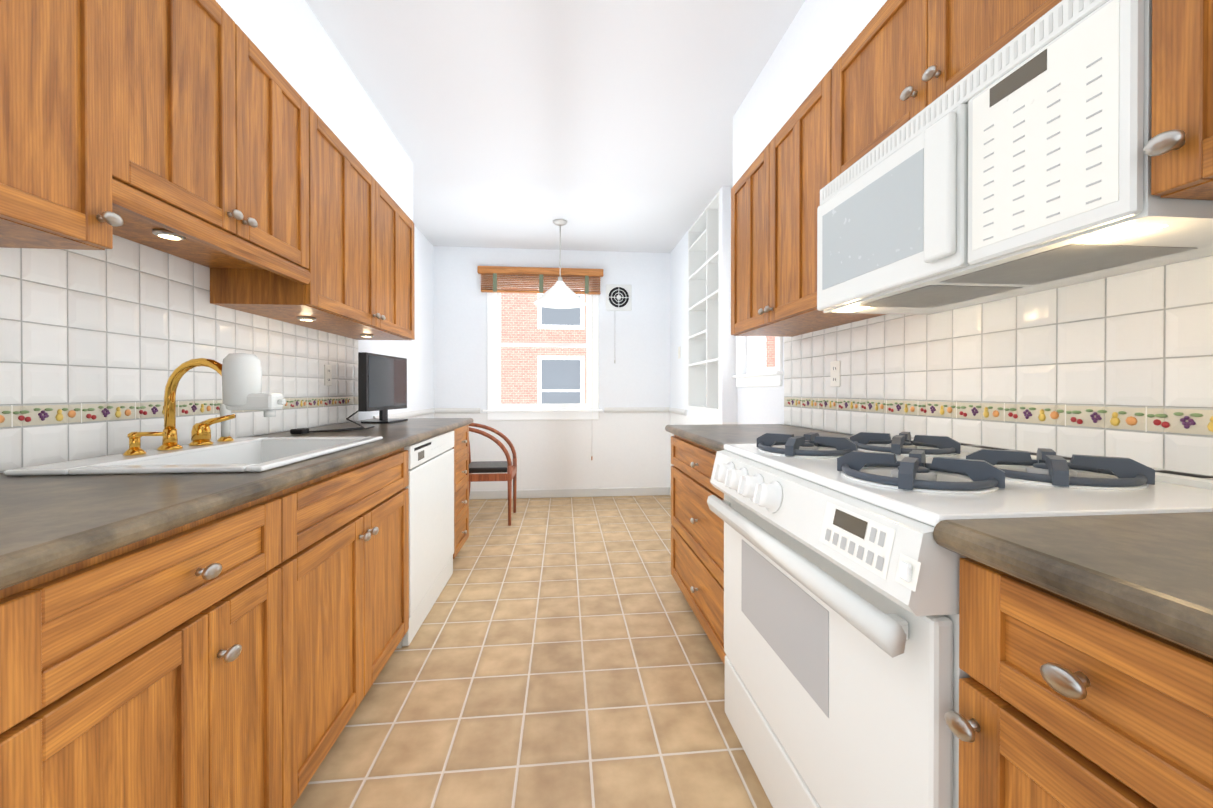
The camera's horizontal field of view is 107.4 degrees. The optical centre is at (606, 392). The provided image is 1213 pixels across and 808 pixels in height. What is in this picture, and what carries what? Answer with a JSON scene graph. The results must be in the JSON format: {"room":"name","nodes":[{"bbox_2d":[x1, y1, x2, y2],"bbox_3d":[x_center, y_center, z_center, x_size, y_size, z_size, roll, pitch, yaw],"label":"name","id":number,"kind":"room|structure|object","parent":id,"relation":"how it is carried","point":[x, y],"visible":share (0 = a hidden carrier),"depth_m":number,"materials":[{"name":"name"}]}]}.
{"room":"kitchen","nodes":[
{"label":"kitchen","id":0,"kind":"room"},
{"bbox_2d":[0,225,433,472],"bbox_3d":[-1.541,-0.182,1.502,0.180,2.550,6.310,0,0,-5],"label":"wall","id":1,"kind":"structure","parent":0,"point":[417,353],"depth_m":4.04,"materials":[{"name":"paint"}]},
{"bbox_2d":[0,0,155,249],"bbox_3d":[-1.178,-0.683,0.658,0.368,0.779,0.609,0,0,-5],"label":"upper cabinet","id":2,"kind":"object","parent":1,"relation":"attached to","point":[78,93],"depth_m":0.86,"materials":[{"name":"brown wood"}]},
{"bbox_2d":[0,235,357,471],"bbox_3d":[-1.367,-0.170,0.690,0.010,0.708,4.280,0,0,-5],"label":"tile backsplash","id":3,"kind":"structure","parent":1,"relation":"attached to","point":[98,348],"depth_m":1.32,"materials":[{"name":"white tile"}]},
{"bbox_2d":[324,364,331,385],"bbox_3d":[-1.532,-0.097,2.453,0.007,0.115,0.070,0,0,-5],"label":"electrical outlet","id":4,"kind":"object","parent":3,"relation":"attached to","point":[327,375],"visible":1,"depth_m":2.45,"materials":[{"name":"white plastic"}]},
{"bbox_2d":[152,0,315,275],"bbox_3d":[-1.247,-0.765,1.277,0.348,0.619,0.750,0,0,-5],"label":"upper cabinet","id":5,"kind":"object","parent":1,"relation":"attached to","point":[200,132],"depth_m":1.27,"materials":[{"name":"brown wood"}]},
{"bbox_2d":[210,114,414,339],"bbox_3d":[-1.337,-0.705,2.210,0.348,0.749,1.235,0,0,-5],"label":"upper cabinet","id":6,"kind":"object","parent":1,"relation":"attached to","point":[362,287],"depth_m":1.97,"materials":[{"name":"brown wood"}]},
{"bbox_2d":[373,408,435,417],"bbox_3d":[-1.657,0.184,3.763,0.022,0.053,1.430,0,0,-5],"label":"trim","id":7,"kind":"structure","parent":1,"relation":"attached to","point":[410,414],"depth_m":3.78,"materials":[{"name":"white paint"}]},
{"bbox_2d":[215,0,412,220],"bbox_3d":[-1.201,-1.264,0.694,0.345,0.380,4.285,0,0,-5],"label":"soffit","id":8,"kind":"structure","parent":0,"point":[291,40],"depth_m":1.80,"materials":[{"name":"paint"}]},
{"bbox_2d":[292,495,772,807],"bbox_3d":[-0.143,1.152,1.643,2.990,0.120,6.310,0,0,-5],"label":"floor","id":9,"kind":"structure","parent":0,"point":[560,652],"depth_m":1.64,"materials":[{"name":"tile"}]},
{"bbox_2d":[0,566,71,807],"bbox_3d":[-0.998,0.664,0.202,0.636,0.868,0.669,0,0,-5],"label":"base cabinet","id":10,"kind":"object","parent":9,"relation":"on","point":[33,612],"depth_m":0.56,"materials":[{"name":"brown wood"}]},
{"bbox_2d":[68,481,307,807],"bbox_3d":[-1.050,0.662,0.745,0.636,0.868,0.659,0,0,-5],"label":"base cabinet","id":11,"kind":"object","parent":9,"relation":"on","point":[238,656],"depth_m":0.80,"materials":[{"name":"brown wood"}]},
{"bbox_2d":[0,418,473,589],"bbox_3d":[-1.084,0.204,1.253,0.668,0.040,3.662,0,0,-5],"label":"countertop","id":12,"kind":"structure","parent":11,"relation":"on","point":[50,523],"depth_m":0.80,"materials":[{"name":"stone"}]},
{"bbox_2d":[4,436,382,475],"bbox_3d":[-1.099,0.273,1.354,0.537,0.207,0.695,0,0,-5],"label":"sink","id":13,"kind":"object","parent":12,"relation":"in","point":[252,454],"visible":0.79,"depth_m":1.28,"materials":[{"name":"white ceramic"}]},
{"bbox_2d":[123,353,285,455],"bbox_3d":[-1.150,0.026,1.400,0.380,0.286,0.374,0,0,-5],"label":"faucet","id":14,"kind":"object","parent":12,"relation":"on","point":[240,374],"visible":1,"depth_m":1.30,"materials":[{"name":"gold metal"}]},
{"bbox_2d":[290,411,374,433],"bbox_3d":[-1.310,0.122,2.285,0.277,0.111,0.702,0,0,-5],"label":"cord","id":15,"kind":"object","parent":12,"relation":"on","point":[299,431],"visible":0.94,"depth_m":2.03,"materials":[{"name":"black plastic"}]},
{"bbox_2d":[358,352,407,422],"bbox_3d":[-1.333,-0.023,2.684,0.160,0.399,0.470,0,0,2],"label":"tv monitor","id":16,"kind":"object","parent":12,"relation":"on","point":[382,384],"visible":1,"depth_m":2.61,"materials":[{"name":"black plastic"}]},
{"bbox_2d":[308,484,408,782],"bbox_3d":[-1.114,0.748,1.414,0.636,0.690,0.907,0,0,-5],"label":"base cabinet","id":17,"kind":"object","parent":9,"relation":"on","point":[358,534],"depth_m":1.39,"materials":[{"name":"brown wood"}]},
{"bbox_2d":[397,430,453,647],"bbox_3d":[-1.192,0.656,2.257,0.642,0.866,0.770,0,0,-5],"label":"dishwasher","id":18,"kind":"object","parent":9,"relation":"on","point":[430,486],"visible":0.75,"depth_m":2.17,"materials":[{"name":"white metal"}]},
{"bbox_2d":[453,424,468,558],"bbox_3d":[-1.236,0.652,2.857,0.669,0.868,0.420,0,0,-5],"label":"base cabinet","id":19,"kind":"object","parent":9,"relation":"on","point":[461,485],"visible":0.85,"depth_m":2.88,"materials":[{"name":"brown wood"}]},
{"bbox_2d":[468,423,516,525],"bbox_3d":[-1.055,0.667,3.808,0.528,0.832,0.422,0,0,-5],"label":"chair","id":20,"kind":"object","parent":9,"relation":"on","point":[495,470],"visible":0.65,"depth_m":3.64,"materials":[{"name":"brown wood"}]},
{"bbox_2d":[671,434,725,664],"bbox_3d":[0.702,0.656,2.001,0.664,0.868,0.994,0,0,-5],"label":"base cabinet","id":21,"kind":"object","parent":9,"relation":"on","point":[697,549],"visible":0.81,"depth_m":1.97,"materials":[{"name":"brown wood"}]},
{"bbox_2d":[665,424,853,450],"bbox_3d":[0.703,0.200,2.004,0.663,0.040,1.008,0,0,-5],"label":"countertop","id":22,"kind":"structure","parent":21,"relation":"on","point":[716,437],"depth_m":2.02,"materials":[{"name":"stone"}]},
{"bbox_2d":[707,432,1212,807],"bbox_3d":[0.731,0.609,1.072,0.784,0.972,0.852,0,0,-5],"label":"range","id":23,"kind":"object","parent":9,"relation":"on","point":[844,673],"visible":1,"depth_m":0.83,"materials":[{"name":"white metal"}]},
{"bbox_2d":[944,558,1212,807],"bbox_3d":[0.859,0.659,0.129,0.709,0.879,1.050,0,0,-5],"label":"base cabinet","id":24,"kind":"object","parent":9,"relation":"on","point":[1065,702],"visible":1,"depth_m":0.48,"materials":[{"name":"brown wood"}]},
{"bbox_2d":[933,512,1212,658],"bbox_3d":[0.857,0.199,0.128,0.713,0.040,1.052,0,0,-5],"label":"countertop","id":25,"kind":"structure","parent":24,"relation":"on","point":[1152,574],"depth_m":0.48,"materials":[{"name":"stone"}]},
{"bbox_2d":[433,246,669,490],"bbox_3d":[-0.396,-0.197,4.691,2.710,2.550,0.180,0,0,-5],"label":"wall","id":26,"kind":"structure","parent":0,"point":[627,450],"depth_m":4.62,"materials":[{"name":"paint"}]},
{"bbox_2d":[436,408,480,412],"bbox_3d":[-1.491,0.181,4.487,0.430,0.053,0.022,0,0,-5],"label":"trim","id":27,"kind":"structure","parent":26,"relation":"attached to","point":[438,410],"depth_m":4.48,"materials":[{"name":"white paint"}]},
{"bbox_2d":[483,275,602,419],"bbox_3d":[-0.649,-0.472,4.610,1.210,1.500,0.171,0,0,-5],"label":"window","id":28,"kind":"structure","parent":26,"relation":"in","point":[554,411],"depth_m":4.61,"materials":[{"name":"white paint"}]},
{"bbox_2d":[477,266,602,459],"bbox_3d":[-0.662,-0.286,4.537,1.260,1.960,0.074,0,0,-5],"label":"window blind","id":29,"kind":"object","parent":28,"relation":"attached to","point":[518,274],"visible":0.98,"depth_m":4.50,"materials":[{"name":"brown wood"}]},
{"bbox_2d":[469,487,668,499],"bbox_3d":[-0.530,1.036,4.584,2.420,0.085,0.020,0,0,-5],"label":"baseboard","id":30,"kind":"structure","parent":26,"relation":"attached to","point":[558,493],"depth_m":4.60,"materials":[{"name":"white paint"}]},
{"bbox_2d":[606,284,630,362],"bbox_3d":[0.127,-0.715,4.635,0.270,0.823,0.026,0,0,-5],"label":"air vent","id":31,"kind":"object","parent":26,"relation":"in","point":[618,297],"visible":1,"depth_m":4.63,"materials":[{"name":"white"}]},
{"bbox_2d":[604,407,667,412],"bbox_3d":[0.326,0.180,4.661,0.700,0.053,0.022,0,0,-5],"label":"trim","id":32,"kind":"structure","parent":26,"relation":"attached to","point":[606,409],"depth_m":4.65,"materials":[{"name":"white paint"}]},
{"bbox_2d":[305,0,804,252],"bbox_3d":[-0.143,-1.518,1.631,2.990,0.120,6.310,0,0,-5],"label":"ceiling","id":33,"kind":"structure","parent":0,"point":[601,125],"depth_m":2.26,"materials":[{"name":"white paint"}]},
{"bbox_2d":[534,219,585,308],"bbox_3d":[-0.398,-1.115,3.823,0.444,0.704,0.444,0,0,-5],"label":"pendant lamp","id":34,"kind":"object","parent":33,"relation":"hanging from","point":[559,294],"visible":1,"depth_m":3.80,"materials":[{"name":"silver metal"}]},
{"bbox_2d":[670,186,736,486],"bbox_3d":[0.891,-0.194,3.946,0.290,2.550,1.550,0,0,-5],"label":"wall","id":35,"kind":"structure","parent":0,"point":[727,414],"depth_m":3.56,"materials":[{"name":"paint"}]},
{"bbox_2d":[668,407,686,415],"bbox_3d":[0.695,0.181,4.361,0.022,0.053,0.590,0,0,-5],"label":"trim","id":36,"kind":"structure","parent":35,"relation":"attached to","point":[672,410],"depth_m":4.32,"materials":[{"name":"white paint"}]},
{"bbox_2d":[688,190,719,413],"bbox_3d":[0.910,-0.657,3.639,0.268,1.618,0.818,0,0,-5],"label":"shelf unit","id":37,"kind":"object","parent":35,"relation":"in","point":[703,313],"visible":0.56,"depth_m":3.75,"materials":[{"name":"white paint"}]},
{"bbox_2d":[737,336,850,434],"bbox_3d":[1.230,-0.180,0.990,0.180,2.550,4.400,0,0,-5],"label":"wall","id":38,"kind":"structure","parent":0,"point":[760,405],"depth_m":2.87,"materials":[{"name":"paint"}]},
{"bbox_2d":[733,336,782,386],"bbox_3d":[0.996,-0.546,2.832,0.145,1.015,0.665,0,0,-5],"label":"window","id":39,"kind":"structure","parent":38,"relation":"in","point":[764,378],"depth_m":2.86,"materials":[{"name":"white paint"}]},
{"bbox_2d":[731,79,885,336],"bbox_3d":[0.871,-0.689,1.906,0.342,0.780,0.943,0,0,-5],"label":"upper cabinet","id":40,"kind":"object","parent":38,"relation":"attached to","point":[775,203],"depth_m":1.84,"materials":[{"name":"brown wood"}]},
{"bbox_2d":[823,0,1061,186],"bbox_3d":[0.951,-0.871,1.076,0.342,0.409,0.829,0,0,-5],"label":"upper cabinet","id":41,"kind":"object","parent":38,"relation":"attached to","point":[898,64],"depth_m":1.17,"materials":[{"name":"brown wood"}]},
{"bbox_2d":[817,0,1212,314],"bbox_3d":[0.913,-0.461,1.071,0.420,0.403,0.815,0,0,-5],"label":"over-the-range microwave","id":42,"kind":"object","parent":41,"relation":"attached to","point":[1019,164],"visible":1,"depth_m":0.84,"materials":[{"name":"white"}]},
{"bbox_2d":[784,256,1212,474],"bbox_3d":[1.167,-0.085,0.642,0.010,0.538,3.700,0,0,-5],"label":"tile backsplash","id":43,"kind":"structure","parent":38,"relation":"attached to","point":[1118,366],"depth_m":1.14,"materials":[{"name":"white tile"}]},
{"bbox_2d":[830,361,839,386],"bbox_3d":[1.032,-0.085,2.011,0.007,0.115,0.070,0,0,-5],"label":"electrical outlet","id":44,"kind":"object","parent":43,"relation":"attached to","point":[834,373],"visible":1,"depth_m":2.01,"materials":[{"name":"white plastic"}]},
{"bbox_2d":[1143,0,1212,199],"bbox_3d":[0.997,-0.677,0.413,0.377,0.790,0.608,0,0,-5],"label":"upper cabinet","id":45,"kind":"object","parent":38,"relation":"attached to","point":[1180,145],"depth_m":0.61,"materials":[{"name":"brown wood"}]},
{"bbox_2d":[733,0,886,185],"bbox_3d":[1.011,-1.263,0.577,0.335,0.380,3.630,0,0,-5],"label":"soffit","id":46,"kind":"structure","parent":0,"point":[819,37],"depth_m":1.73,"materials":[{"name":"paint"}]},
{"label":"outside","id":47,"kind":"structure","parent":0,"visible":0},
{"bbox_2d":[501,289,774,403],"bbox_3d":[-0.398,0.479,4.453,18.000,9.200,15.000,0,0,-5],"label":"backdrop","id":48,"kind":"structure","parent":47,"point":[556,382],"depth_m":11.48,"materials":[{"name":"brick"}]}
]}

